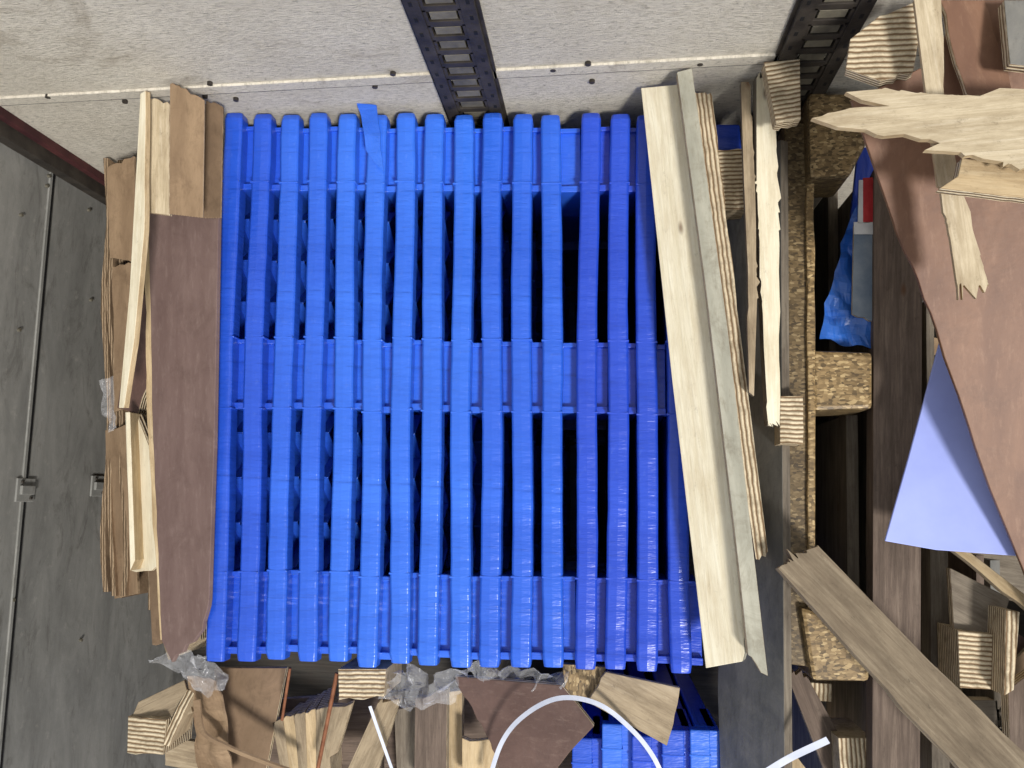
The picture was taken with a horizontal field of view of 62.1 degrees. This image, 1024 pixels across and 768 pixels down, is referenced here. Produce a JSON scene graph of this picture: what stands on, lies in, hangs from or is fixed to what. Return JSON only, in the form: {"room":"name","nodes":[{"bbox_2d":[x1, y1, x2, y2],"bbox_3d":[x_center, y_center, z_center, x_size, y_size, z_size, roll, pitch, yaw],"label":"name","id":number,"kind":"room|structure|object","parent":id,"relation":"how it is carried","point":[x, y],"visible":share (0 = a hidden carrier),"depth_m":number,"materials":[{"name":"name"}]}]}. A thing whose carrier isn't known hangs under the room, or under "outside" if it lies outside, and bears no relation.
{"room":"truck trailer interior","nodes":[
{"label":"truck trailer interior","id":0,"kind":"room"},
{"bbox_2d":[0,143,185,767],"bbox_3d":[-1.111,0.797,1.858,0.072,1.550,2.687,0,82,6],"label":"wall","id":1,"kind":"structure","parent":0,"point":[71,701],"depth_m":2.02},
{"bbox_2d":[0,172,54,767],"bbox_3d":[-1.089,0.791,1.810,0.004,0.017,2.687,0,82,6],"label":"trim","id":2,"kind":"structure","parent":1,"relation":"attached to","point":[22,505],"depth_m":1.89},
{"bbox_2d":[0,106,105,204],"bbox_3d":[-1.045,-0.508,2.044,0.045,1.480,0.050,0,82,6],"label":"trim","id":3,"kind":"structure","parent":1,"relation":"attached to","point":[16,134],"depth_m":1.93,"materials":[{"name":"metal"}]},
{"bbox_2d":[13,174,92,641],"bbox_3d":[-1.070,0.069,1.990,0.006,0.358,1.092,0,82,6],"label":"bolts","id":4,"kind":"object","parent":1,"relation":"attached to","point":[48,175],"visible":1,"depth_m":1.96,"materials":[{"name":"metal"}]},
{"bbox_2d":[0,0,944,208],"bbox_3d":[0.537,-0.594,1.649,3.472,2.000,0.060,0,82,6],"label":"wall","id":5,"kind":"structure","parent":0,"point":[47,46],"depth_m":1.52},
{"bbox_2d":[170,83,204,217],"bbox_3d":[-0.622,-0.447,1.629,0.071,0.046,0.254,1,82,6],"label":"board","id":6,"kind":"object","parent":5,"relation":"attached to","point":[187,111],"visible":1,"depth_m":1.63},
{"bbox_2d":[401,0,509,128],"bbox_3d":[-0.078,-0.557,1.707,0.124,1.960,0.015,0,82,6],"label":"track rail","id":7,"kind":"object","parent":5,"relation":"attached to","point":[451,36],"visible":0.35,"depth_m":1.50,"materials":[{"name":"metal"}]},
{"bbox_2d":[0,46,918,105],"bbox_3d":[0.237,-0.579,1.550,2.600,0.123,0.005,0,82,6],"label":"trim","id":8,"kind":"structure","parent":5,"relation":"attached to","point":[750,59],"depth_m":1.61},
{"bbox_2d":[741,0,876,148],"bbox_3d":[0.542,-0.557,1.643,0.124,1.960,0.015,0,82,6],"label":"track rail","id":9,"kind":"object","parent":5,"relation":"attached to","point":[814,29],"visible":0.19,"depth_m":1.43,"materials":[{"name":"metal"}]},
{"bbox_2d":[462,736,494,767],"bbox_3d":[-0.059,0.732,1.641,0.074,0.020,0.095,-1,82,6],"label":"plywood offcut","id":10,"kind":"object","parent":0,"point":[476,752],"visible":0.71,"depth_m":1.64,"materials":[{"name":"yellow wood"}]},
{"bbox_2d":[185,299,1023,738],"bbox_3d":[0.623,0.856,2.487,3.472,0.060,2.787,0,82,6],"label":"floor","id":11,"kind":"structure","parent":0,"point":[306,678],"depth_m":2.55,"materials":[{"name":"brown wood"}]},
{"bbox_2d":[100,158,114,591],"bbox_3d":[-0.873,0.016,2.315,0.028,0.810,0.993,-5,82,5],"label":"cardboard sheet","id":12,"kind":"object","parent":11,"relation":"on","point":[104,538],"visible":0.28,"depth_m":1.91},
{"bbox_2d":[106,258,118,595],"bbox_3d":[-0.842,0.040,2.293,0.029,0.840,0.949,-4,82,5],"label":"cardboard sheet","id":13,"kind":"object","parent":11,"relation":"on","point":[114,262],"visible":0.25,"depth_m":1.85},
{"bbox_2d":[117,294,146,414],"bbox_3d":[-0.754,-0.017,2.211,0.064,0.800,0.268,5,83,7],"label":"film-faced plywood","id":14,"kind":"object","parent":11,"relation":"on","point":[138,403],"visible":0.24,"depth_m":1.81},
{"bbox_2d":[125,412,156,571],"bbox_3d":[-0.757,0.217,1.760,0.096,0.055,0.335,-7,82,5],"label":"board","id":15,"kind":"object","parent":14,"relation":"on","point":[149,562],"visible":0.43,"depth_m":1.75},
{"bbox_2d":[118,259,147,595],"bbox_3d":[-0.805,0.034,2.280,0.026,0.860,0.952,-5,82,5],"label":"cardboard sheet","id":16,"kind":"object","parent":11,"relation":"on","point":[143,576],"visible":0.15,"depth_m":1.81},
{"bbox_2d":[106,156,135,261],"bbox_3d":[-0.862,-0.379,1.879,0.078,0.026,0.242,-6,82,5],"label":"cardboard panel","id":17,"kind":"object","parent":16,"relation":"on","point":[121,177],"visible":0.87,"depth_m":1.88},
{"bbox_2d":[112,262,130,411],"bbox_3d":[-0.839,-0.104,1.844,0.080,0.037,0.326,-4,82,5],"label":"cardboard panel","id":18,"kind":"object","parent":16,"relation":"on","point":[121,274],"visible":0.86,"depth_m":1.85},
{"bbox_2d":[105,425,139,598],"bbox_3d":[-0.837,0.274,1.829,0.085,0.066,0.367,-6,82,5],"label":"cardboard panel","id":19,"kind":"object","parent":16,"relation":"on","point":[115,438],"visible":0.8,"depth_m":1.83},
{"bbox_2d":[148,577,149,609],"bbox_3d":[-0.750,0.030,2.285,0.012,0.840,1.021,-4,82,5],"label":"cardboard sheet","id":20,"kind":"object","parent":11,"relation":"on","point":[148,577],"visible":0.07,"depth_m":1.80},
{"bbox_2d":[148,571,206,659],"bbox_3d":[-0.677,0.435,2.212,0.145,0.860,0.393,-2,82,6],"label":"plywood sheet","id":21,"kind":"object","parent":11,"relation":"on","point":[201,642],"visible":0.16,"depth_m":1.79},
{"bbox_2d":[149,570,162,644],"bbox_3d":[-0.694,0.498,2.094,0.044,0.680,0.170,-7,82,5],"label":"board","id":22,"kind":"object","parent":21,"relation":"attached to","point":[155,628],"visible":0.16,"depth_m":1.76,"materials":[{"name":"wood"}]},
{"bbox_2d":[206,113,253,661],"bbox_3d":[-0.511,0.049,2.176,0.066,1.002,1.101,-2,82,6],"label":"pallet","id":23,"kind":"object","parent":11,"relation":"on","point":[222,622],"visible":0.2,"depth_m":1.70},
{"bbox_2d":[149,214,221,661],"bbox_3d":[-0.640,0.062,1.682,0.188,0.080,0.946,-5,82,5],"label":"film-faced plywood","id":24,"kind":"object","parent":23,"relation":"on","point":[184,251],"visible":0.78,"depth_m":1.68,"materials":[{"name":"wood"}]},
{"bbox_2d":[145,240,161,639],"bbox_3d":[-0.731,0.058,1.737,0.026,0.014,0.905,-7,82,5],"label":"film-faced plywood","id":25,"kind":"object","parent":24,"relation":"attached to","point":[147,273],"visible":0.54,"depth_m":1.73,"materials":[{"name":"yellow wood"}]},
{"bbox_2d":[149,98,171,215],"bbox_3d":[-0.696,-0.450,1.682,0.048,0.032,0.237,-1,82,6],"label":"board","id":26,"kind":"object","parent":24,"relation":"on","point":[159,180],"visible":0.73,"depth_m":1.68,"materials":[{"name":"beige wood"}]},
{"bbox_2d":[119,91,149,407],"bbox_3d":[-0.725,-0.260,1.657,0.040,0.095,0.614,4,83,6],"label":"board","id":27,"kind":"object","parent":26,"relation":"on","point":[140,239],"visible":1,"depth_m":1.65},
{"bbox_2d":[204,100,223,217],"bbox_3d":[-0.593,-0.447,1.692,0.037,0.034,0.233,1,82,6],"label":"board","id":28,"kind":"object","parent":24,"relation":"on","point":[213,170],"visible":0.93,"depth_m":1.69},
{"bbox_2d":[237,114,280,661],"bbox_3d":[-0.450,0.050,2.169,0.066,1.002,1.094,-2,82,6],"label":"pallet","id":29,"kind":"object","parent":11,"relation":"on","point":[260,315],"visible":0.2,"depth_m":1.69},
{"bbox_2d":[265,115,308,659],"bbox_3d":[-0.390,0.049,2.163,0.065,1.002,1.084,-1,82,6],"label":"pallet","id":30,"kind":"object","parent":11,"relation":"on","point":[285,473],"visible":0.23,"depth_m":1.68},
{"bbox_2d":[298,113,337,661],"bbox_3d":[-0.330,0.049,2.157,0.064,1.002,1.089,-1,82,6],"label":"pallet","id":31,"kind":"object","parent":11,"relation":"on","point":[317,437],"visible":0.28,"depth_m":1.68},
{"bbox_2d":[328,114,366,661],"bbox_3d":[-0.270,0.050,2.150,0.063,1.002,1.082,-1,82,6],"label":"pallet","id":32,"kind":"object","parent":11,"relation":"on","point":[346,512],"visible":0.27,"depth_m":1.67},
{"bbox_2d":[357,115,396,667],"bbox_3d":[-0.213,0.057,2.144,0.063,1.002,1.087,-1,82,6],"label":"pallet","id":33,"kind":"object","parent":11,"relation":"on","point":[373,643],"visible":0.28,"depth_m":1.66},
{"bbox_2d":[359,103,385,171],"bbox_3d":[-0.281,-0.496,1.705,0.038,0.011,0.156,-9,81,5],"label":"flap","id":34,"kind":"object","parent":33,"relation":"on","point":[368,111],"visible":1,"depth_m":1.71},
{"bbox_2d":[389,113,424,663],"bbox_3d":[-0.153,0.051,2.138,0.062,1.002,1.080,-1,82,6],"label":"pallet","id":35,"kind":"object","parent":11,"relation":"on","point":[406,384],"visible":0.29,"depth_m":1.66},
{"bbox_2d":[417,114,453,665],"bbox_3d":[-0.096,0.054,2.132,0.062,1.002,1.077,-1,82,6],"label":"pallet","id":36,"kind":"object","parent":11,"relation":"on","point":[434,600],"visible":0.37,"depth_m":1.66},
{"bbox_2d":[449,115,482,667],"bbox_3d":[-0.038,0.057,2.126,0.061,1.002,1.075,-1,82,6],"label":"pallet","id":37,"kind":"object","parent":11,"relation":"on","point":[466,328],"visible":0.43,"depth_m":1.65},
{"bbox_2d":[479,113,512,667],"bbox_3d":[0.020,0.055,2.120,0.063,1.002,1.075,-1,82,6],"label":"pallet","id":38,"kind":"object","parent":11,"relation":"on","point":[497,152],"visible":0.53,"depth_m":1.64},
{"bbox_2d":[510,114,542,667],"bbox_3d":[0.078,0.056,2.114,0.062,1.002,1.069,-1,82,6],"label":"pallet","id":39,"kind":"object","parent":11,"relation":"on","point":[526,260],"visible":0.73,"depth_m":1.64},
{"bbox_2d":[541,115,580,667],"bbox_3d":[0.140,0.057,2.107,0.079,1.002,1.062,0,82,6],"label":"pallet","id":40,"kind":"object","parent":11,"relation":"on","point":[560,148],"visible":0.88,"depth_m":1.64,"materials":[{"name":"plastic"}]},
{"bbox_2d":[571,661,602,767],"bbox_3d":[0.184,1.197,2.024,0.063,0.851,0.900,0,82,6],"label":"pallet","id":41,"kind":"object","parent":11,"relation":"on","point":[587,753],"visible":0.66,"depth_m":1.68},
{"bbox_2d":[384,694,571,767],"bbox_3d":[-0.054,0.762,1.778,0.435,0.020,0.238,-3,82,6],"label":"board","id":42,"kind":"object","parent":41,"relation":"on","point":[473,728],"visible":0.06,"depth_m":1.78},
{"bbox_2d":[395,702,414,767],"bbox_3d":[-0.218,0.750,1.741,0.045,0.030,0.184,0,82,6],"label":"pine offcut","id":43,"kind":"object","parent":42,"relation":"on","point":[405,717],"visible":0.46,"depth_m":1.73,"materials":[{"name":"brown wood"}]},
{"bbox_2d":[348,694,402,767],"bbox_3d":[-0.276,0.732,1.722,0.064,0.056,0.228,25,86,9],"label":"pine offcut","id":44,"kind":"object","parent":43,"relation":"on","point":[369,753],"visible":0.91,"depth_m":1.71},
{"bbox_2d":[338,657,401,699],"bbox_3d":[-0.282,0.587,1.704,0.095,0.140,0.057,-2,82,6],"label":"block","id":45,"kind":"object","parent":44,"relation":"on","point":[355,682],"visible":0.81,"depth_m":1.64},
{"bbox_2d":[368,706,392,767],"bbox_3d":[-0.252,0.700,1.655,0.008,0.041,0.154,-18,81,3],"label":"strap","id":46,"kind":"object","parent":44,"relation":"on","point":[370,707],"visible":1,"depth_m":1.66,"materials":[{"name":"plastic"}]},
{"bbox_2d":[449,688,463,767],"bbox_3d":[-0.113,0.723,1.714,0.029,0.030,0.210,-1,82,6],"label":"pine offcut","id":47,"kind":"object","parent":42,"relation":"on","point":[456,698],"visible":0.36,"depth_m":1.70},
{"bbox_2d":[414,687,449,767],"bbox_3d":[-0.156,0.700,1.661,0.063,0.030,0.205,-1,82,6],"label":"plank","id":48,"kind":"object","parent":47,"relation":"on","point":[432,709],"visible":1,"depth_m":1.65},
{"bbox_2d":[455,674,593,767],"bbox_3d":[0.037,0.633,1.624,0.206,0.054,0.260,-27,80,2],"label":"film-faced offcut","id":49,"kind":"object","parent":42,"relation":"on","point":[546,736],"visible":0.94,"depth_m":1.61,"materials":[{"name":"wood"}]},
{"bbox_2d":[563,662,605,697],"bbox_3d":[0.136,0.565,1.613,0.082,0.020,0.064,2,82,6],"label":"board","id":50,"kind":"object","parent":49,"relation":"on","point":[578,682],"visible":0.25,"depth_m":1.60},
{"bbox_2d":[590,671,679,744],"bbox_3d":[0.236,0.582,1.577,0.161,0.014,0.103,27,86,9],"label":"plywood offcut","id":51,"kind":"object","parent":50,"relation":"on","point":[649,706],"visible":0.87,"depth_m":1.57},
{"bbox_2d":[490,695,660,767],"bbox_3d":[0.120,0.662,1.551,0.349,0.064,0.192,0,82,6],"label":"strap","id":52,"kind":"object","parent":51,"relation":"on","point":[525,714],"visible":1,"depth_m":1.54,"materials":[{"name":"plastic"}]},
{"bbox_2d":[575,113,609,669],"bbox_3d":[0.203,0.057,2.101,0.061,1.002,1.066,1,82,6],"label":"pallet","id":53,"kind":"object","parent":11,"relation":"on","point":[591,355],"visible":0.99,"depth_m":1.62,"materials":[{"name":"plastic"}]},
{"bbox_2d":[165,338,1023,767],"bbox_3d":[0.556,0.899,2.161,3.027,0.458,2.361,0,82,6],"label":"debris","id":54,"kind":"object","parent":11,"relation":"on","point":[181,756],"visible":0.05,"depth_m":2.27,"materials":[{"name":"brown wood"}]},
{"bbox_2d":[269,688,421,767],"bbox_3d":[-0.376,0.781,1.870,0.360,0.020,0.207,-3,82,6],"label":"film-faced offcut","id":55,"kind":"object","parent":54,"relation":"on","point":[360,716],"visible":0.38,"depth_m":1.86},
{"bbox_2d":[274,686,341,767],"bbox_3d":[-0.439,0.751,1.811,0.136,0.138,0.207,0,82,6],"label":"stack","id":56,"kind":"object","parent":55,"relation":"on","point":[298,737],"visible":0.86,"depth_m":1.78,"materials":[{"name":"yellow wood"}]},
{"bbox_2d":[214,667,287,767],"bbox_3d":[-0.582,0.728,1.815,0.157,0.015,0.272,9,83,7],"label":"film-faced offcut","id":57,"kind":"object","parent":56,"relation":"on","point":[251,697],"visible":0.92,"depth_m":1.81,"materials":[{"name":"wood"}]},
{"bbox_2d":[127,714,192,754],"bbox_3d":[-0.729,0.715,1.764,0.083,0.120,0.073,3,83,6],"label":"block","id":58,"kind":"object","parent":57,"relation":"on","point":[147,734],"visible":0.68,"depth_m":1.71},
{"bbox_2d":[133,680,193,720],"bbox_3d":[-0.717,0.669,1.739,0.122,0.058,0.073,-26,80,2],"label":"pine offcut","id":59,"kind":"object","parent":58,"relation":"on","point":[165,702],"visible":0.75,"depth_m":1.73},
{"bbox_2d":[164,689,193,745],"bbox_3d":[-0.673,0.678,1.733,0.025,0.064,0.102,16,84,8],"label":"pine offcut","id":60,"kind":"object","parent":59,"relation":"on","point":[181,722],"visible":0.97,"depth_m":1.72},
{"bbox_2d":[186,675,288,767],"bbox_3d":[-0.546,0.712,1.726,0.238,0.102,0.245,-4,82,5],"label":"cardboard","id":61,"kind":"object","parent":57,"relation":"on","point":[208,754],"depth_m":1.72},
{"bbox_2d":[281,667,290,720],"bbox_3d":[-0.459,0.630,1.727,0.006,0.046,0.116,13,84,8],"label":"rod","id":62,"kind":"object","parent":56,"relation":"on","point":[289,668],"visible":1,"depth_m":1.72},
{"bbox_2d":[320,700,354,758],"bbox_3d":[-0.351,0.708,1.743,0.071,0.048,0.116,-6,82,5],"label":"pine offcut","id":63,"kind":"object","parent":56,"relation":"on","point":[341,712],"visible":0.91,"depth_m":1.73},
{"bbox_2d":[316,672,337,767],"bbox_3d":[-0.369,0.680,1.690,0.008,0.048,0.218,12,84,7],"label":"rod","id":64,"kind":"object","parent":63,"relation":"on","point":[335,680],"visible":0.86,"depth_m":1.69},
{"bbox_2d":[601,669,631,767],"bbox_3d":[0.243,1.169,2.022,0.063,0.851,0.900,0,82,6],"label":"pallet","id":65,"kind":"object","parent":11,"relation":"on","point":[616,747],"visible":0.6,"depth_m":1.66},
{"bbox_2d":[604,114,636,669],"bbox_3d":[0.257,0.058,2.095,0.063,1.002,1.059,0,82,6],"label":"pallet","id":66,"kind":"object","parent":11,"relation":"on","point":[620,615],"visible":0.99,"depth_m":1.61,"materials":[{"name":"plastic"}]},
{"bbox_2d":[626,661,661,767],"bbox_3d":[0.300,1.189,2.013,0.063,0.851,0.900,0,82,6],"label":"pallet","id":67,"kind":"object","parent":11,"relation":"on","point":[640,758],"visible":0.41,"depth_m":1.66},
{"bbox_2d":[627,115,669,671],"bbox_3d":[0.315,0.061,2.088,0.065,1.002,1.057,0,82,6],"label":"pallet","id":68,"kind":"object","parent":11,"relation":"on","point":[652,647],"visible":0.84,"depth_m":1.60,"materials":[{"name":"plastic"}]},
{"bbox_2d":[647,663,691,767],"bbox_3d":[0.360,1.175,2.009,0.066,0.851,0.900,0,82,6],"label":"pallet","id":69,"kind":"object","parent":11,"relation":"on","point":[675,754],"visible":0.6,"depth_m":1.66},
{"bbox_2d":[656,233,702,673],"bbox_3d":[0.368,0.060,2.083,0.068,1.002,1.061,0,82,6],"label":"pallet","id":70,"kind":"object","parent":11,"relation":"on","point":[684,624],"visible":0.45,"depth_m":1.56,"materials":[{"name":"plastic"}]},
{"bbox_2d":[641,85,746,667],"bbox_3d":[0.326,-0.041,1.528,0.081,0.051,1.064,-6,82,5],"label":"board","id":71,"kind":"object","parent":70,"relation":"on","point":[690,352],"visible":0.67,"depth_m":1.51,"materials":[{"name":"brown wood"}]},
{"bbox_2d":[676,68,767,675],"bbox_3d":[0.361,-0.046,1.475,0.035,0.020,1.064,-6,82,5],"label":"board","id":72,"kind":"object","parent":71,"relation":"on","point":[717,322],"visible":1,"depth_m":1.46,"materials":[{"name":"wood"}]},
{"bbox_2d":[665,664,719,767],"bbox_3d":[0.411,1.173,2.003,0.062,0.851,0.900,0,82,6],"label":"pallet","id":73,"kind":"object","parent":11,"relation":"on","point":[704,745],"visible":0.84,"depth_m":1.67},
{"bbox_2d":[792,664,826,767],"bbox_3d":[0.684,0.733,2.112,0.013,0.700,0.300,1,82,6],"label":"board","id":74,"kind":"object","parent":11,"relation":"on","point":[801,738],"visible":0.02,"depth_m":1.93,"materials":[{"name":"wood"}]},
{"bbox_2d":[830,718,865,767],"bbox_3d":[0.642,0.709,1.638,0.061,0.150,0.091,-2,82,6],"label":"block","id":75,"kind":"object","parent":74,"relation":"on","point":[848,742],"visible":0.55,"depth_m":1.57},
{"bbox_2d":[792,668,836,767],"bbox_3d":[0.604,0.662,1.633,0.067,0.041,0.256,-21,81,3],"label":"splintered offcut","id":76,"kind":"object","parent":75,"relation":"on","point":[819,725],"visible":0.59,"depth_m":1.63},
{"bbox_2d":[802,673,831,701],"bbox_3d":[0.597,0.602,1.692,0.052,0.100,0.034,2,82,6],"label":"block","id":77,"kind":"object","parent":76,"relation":"attached to","point":[823,688],"visible":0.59,"depth_m":1.64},
{"bbox_2d":[776,94,871,680],"bbox_3d":[0.635,0.051,2.048,0.160,1.020,1.089,2,82,6],"label":"pallet","id":78,"kind":"object","parent":11,"relation":"on","point":[821,158],"visible":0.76,"depth_m":1.58,"materials":[{"name":"wood"}]},
{"bbox_2d":[718,140,791,767],"bbox_3d":[0.465,0.164,1.641,0.108,0.176,1.265,1,82,6],"label":"board","id":79,"kind":"object","parent":78,"relation":"on","point":[755,707],"visible":0.46,"depth_m":1.58,"materials":[{"name":"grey wood"}]},
{"bbox_2d":[716,125,740,149],"bbox_3d":[0.441,-0.473,1.845,0.066,0.300,0.055,2,82,6],"label":"block","id":80,"kind":"object","parent":79,"relation":"attached to","point":[729,138],"visible":0.18,"depth_m":1.70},
{"bbox_2d":[695,92,767,559],"bbox_3d":[0.406,-0.115,1.627,0.034,0.140,0.880,-5,82,5],"label":"plywood sheet","id":81,"kind":"object","parent":79,"relation":"on","point":[705,108],"visible":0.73,"depth_m":1.56,"materials":[{"name":"wood"}]},
{"bbox_2d":[753,72,780,427],"bbox_3d":[0.470,-0.247,1.563,0.052,0.077,0.671,-1,82,6],"label":"splintered board","id":82,"kind":"object","parent":81,"relation":"on","point":[767,191],"visible":0.78,"depth_m":1.55,"materials":[{"name":"wood"}]},
{"bbox_2d":[761,59,800,130],"bbox_3d":[0.485,-0.514,1.506,0.062,0.030,0.118,-9,81,5],"label":"block","id":83,"kind":"object","parent":82,"relation":"on","point":[781,79],"visible":1,"depth_m":1.49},
{"bbox_2d":[776,545,1023,767],"bbox_3d":[0.646,0.483,1.380,0.100,0.082,0.558,-43,80,-1],"label":"plank","id":84,"kind":"object","parent":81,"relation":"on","point":[938,708],"visible":1,"depth_m":1.37,"materials":[{"name":"wood"}]},
{"bbox_2d":[766,737,829,767],"bbox_3d":[0.478,0.635,1.447,0.130,0.041,0.016,-35,80,0],"label":"strap","id":85,"kind":"object","parent":79,"relation":"on","point":[824,741],"visible":1,"depth_m":1.44,"materials":[{"name":"plastic"}]},
{"bbox_2d":[850,0,1023,574],"bbox_3d":[0.774,0.080,1.368,0.350,0.427,1.273,-8,82,5],"label":"plywood sheet","id":86,"kind":"object","parent":78,"relation":"on","point":[981,339],"visible":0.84,"depth_m":1.34,"materials":[{"name":"wood"}]},
{"bbox_2d":[844,3,917,87],"bbox_3d":[0.561,-0.514,1.293,0.103,0.057,0.118,2,82,6],"label":"block","id":87,"kind":"object","parent":86,"relation":"on","point":[883,52],"visible":0.9,"depth_m":1.28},
{"bbox_2d":[941,0,1010,95],"bbox_3d":[0.676,-0.493,1.246,0.065,0.042,0.161,-20,81,3],"label":"plywood sheet","id":88,"kind":"object","parent":86,"relation":"on","point":[974,49],"visible":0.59,"depth_m":1.24,"materials":[{"name":"wood"}]},
{"bbox_2d":[913,0,988,299],"bbox_3d":[0.624,-0.336,1.217,0.045,0.090,0.432,-10,81,4],"label":"plank","id":89,"kind":"object","parent":88,"relation":"on","point":[968,268],"visible":0.71,"depth_m":1.21,"materials":[{"name":"beige wood"}]},
{"bbox_2d":[935,159,1023,203],"bbox_3d":[0.678,-0.276,1.165,0.179,0.020,0.050,7,83,7],"label":"block","id":90,"kind":"object","parent":89,"relation":"on","point":[971,178],"visible":0.86,"depth_m":1.16,"materials":[{"name":"yellow wood"}]},
{"bbox_2d":[998,0,1023,72],"bbox_3d":[0.728,-0.488,1.198,0.074,0.020,0.104,4,83,6],"label":"board","id":91,"kind":"object","parent":88,"relation":"on","point":[1010,12],"visible":1,"depth_m":1.19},
{"bbox_2d":[950,551,1023,609],"bbox_3d":[0.843,0.341,1.489,0.165,0.040,0.021,41,88,10],"label":"batten","id":92,"kind":"object","parent":86,"relation":"attached to","point":[999,583],"visible":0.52,"depth_m":1.48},
{"bbox_2d":[813,191,838,425],"bbox_3d":[0.801,0.045,2.295,0.025,0.500,0.997,2,82,6],"label":"board","id":93,"kind":"object","parent":11,"relation":"on","point":[825,214],"visible":0.02,"depth_m":2.12,"materials":[{"name":"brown wood"}]},
{"bbox_2d":[815,415,858,587],"bbox_3d":[0.729,0.340,2.110,0.024,0.800,0.450,2,82,6],"label":"board","id":94,"kind":"object","parent":11,"relation":"on","point":[836,440],"visible":0.24,"depth_m":1.78,"materials":[{"name":"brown wood"}]},
{"bbox_2d":[827,193,866,731],"bbox_3d":[0.800,0.206,2.096,0.032,0.850,1.278,2,83,6],"label":"upright timber","id":95,"kind":"object","parent":11,"relation":"on","point":[848,697],"visible":0.02,"depth_m":1.85,"materials":[{"name":"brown wood"}]},
{"bbox_2d":[851,147,873,208],"bbox_3d":[0.724,-0.407,1.751,0.055,0.010,0.170,2,83,6],"label":"plastic sheet","id":96,"kind":"object","parent":95,"relation":"on","point":[863,167],"visible":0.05,"depth_m":1.75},
{"bbox_2d":[865,170,921,767],"bbox_3d":[0.717,0.163,1.597,0.093,0.080,1.163,3,83,6],"label":"upright timber","id":97,"kind":"object","parent":95,"relation":"on","point":[894,333],"visible":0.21,"depth_m":1.57,"materials":[{"name":"wood"}]},
{"bbox_2d":[815,208,869,346],"bbox_3d":[0.648,-0.212,1.660,0.109,0.021,0.280,2,83,6],"label":"plastic sheet","id":98,"kind":"object","parent":97,"relation":"on","point":[835,321],"visible":0.75,"depth_m":1.65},
{"bbox_2d":[851,177,872,321],"bbox_3d":[0.682,-0.262,1.646,0.043,0.013,0.286,3,83,6],"label":"panel","id":99,"kind":"object","parent":98,"relation":"on","point":[861,293],"visible":0.85,"depth_m":1.64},
{"bbox_2d":[884,344,1015,555],"bbox_3d":[0.797,0.121,1.466,0.210,0.006,0.377,17,84,8],"label":"sheet","id":100,"kind":"object","parent":97,"relation":"on","point":[944,501],"visible":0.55,"depth_m":1.46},
{"bbox_2d":[922,302,933,402],"bbox_3d":[0.893,0.123,2.123,0.016,0.800,0.491,2,83,6],"label":"board","id":101,"kind":"object","parent":11,"relation":"on","point":[927,325],"visible":0.02,"depth_m":1.75,"materials":[{"name":"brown wood"}]},
{"bbox_2d":[920,547,949,767],"bbox_3d":[0.879,0.600,2.059,0.035,0.800,0.477,3,83,6],"label":"board","id":102,"kind":"object","parent":11,"relation":"on","point":[934,563],"visible":0.02,"depth_m":1.69,"materials":[{"name":"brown wood"}]},
{"bbox_2d":[937,622,991,688],"bbox_3d":[0.857,0.511,1.597,0.076,0.100,0.102,3,83,6],"label":"plywood block","id":103,"kind":"object","parent":102,"relation":"on","point":[964,656],"visible":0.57,"depth_m":1.55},
{"bbox_2d":[946,568,1008,631],"bbox_3d":[0.855,0.418,1.589,0.126,0.020,0.100,27,86,9],"label":"board","id":104,"kind":"object","parent":103,"relation":"on","point":[969,600],"visible":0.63,"depth_m":1.58,"materials":[{"name":"brown wood"}]},
{"bbox_2d":[1001,669,1023,751],"bbox_3d":[0.932,0.609,1.530,0.088,0.030,0.265,4,83,6],"label":"plank","id":105,"kind":"object","parent":103,"relation":"on","point":[1012,703],"visible":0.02,"depth_m":1.52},
{"bbox_2d":[948,551,983,623],"bbox_3d":[1.009,0.641,2.101,0.016,0.680,0.474,3,83,6],"label":"board","id":106,"kind":"object","parent":11,"relation":"on","point":[955,563],"visible":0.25,"depth_m":1.85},
{"bbox_2d":[962,688,1001,728],"bbox_3d":[0.978,0.738,2.030,0.015,0.800,0.185,2,83,6],"label":"board","id":107,"kind":"object","parent":11,"relation":"on","point":[969,692],"visible":0.02,"depth_m":1.68,"materials":[{"name":"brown wood"}]},
{"bbox_2d":[968,697,1001,731],"bbox_3d":[0.918,0.651,1.657,0.094,0.030,0.074,-2,82,6],"label":"plank","id":108,"kind":"object","parent":107,"relation":"on","point":[986,705],"visible":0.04,"depth_m":1.65,"materials":[{"name":"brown wood"}]},
{"bbox_2d":[984,558,999,592],"bbox_3d":[1.083,0.574,2.143,0.021,0.600,0.298,3,83,6],"label":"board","id":109,"kind":"object","parent":11,"relation":"on","point":[994,564],"visible":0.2,"depth_m":1.87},
{"bbox_2d":[718,149,743,219],"bbox_3d":[0.425,-0.389,1.663,0.057,0.060,0.124,0,82,6],"label":"block","id":110,"kind":"object","parent":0,"point":[730,161],"depth_m":1.63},
{"bbox_2d":[740,82,759,396],"bbox_3d":[0.436,-0.270,1.552,0.025,0.015,0.590,0,82,6],"label":"splintered lath","id":111,"kind":"object","parent":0,"point":[748,175],"depth_m":1.55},
{"bbox_2d":[775,396,803,445],"bbox_3d":[0.507,0.068,1.556,0.042,0.050,0.088,2,82,6],"label":"block","id":112,"kind":"object","parent":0,"point":[790,431],"depth_m":1.53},
{"bbox_2d":[811,88,1023,172],"bbox_3d":[0.588,-0.343,1.148,0.358,0.010,0.122,5,83,7],"label":"plank","id":113,"kind":"object","parent":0,"point":[988,127],"visible":1,"depth_m":1.14,"materials":[{"name":"beige wood"}]},
{"bbox_2d":[988,605,1019,694],"bbox_3d":[0.886,0.481,1.547,0.023,0.100,0.147,5,83,7],"label":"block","id":114,"kind":"object","parent":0,"point":[1003,623],"depth_m":1.51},
{"label":"cardboard sheet","id":115,"kind":"object","parent":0,"visible":0},
{"bbox_2d":[126,412,147,570],"bbox_3d":[-0.767,0.225,1.799,0.011,0.150,0.321,-6,82,5],"label":"board","id":116,"kind":"object","parent":115,"relation":"on","point":[133,453],"visible":0.47,"depth_m":1.74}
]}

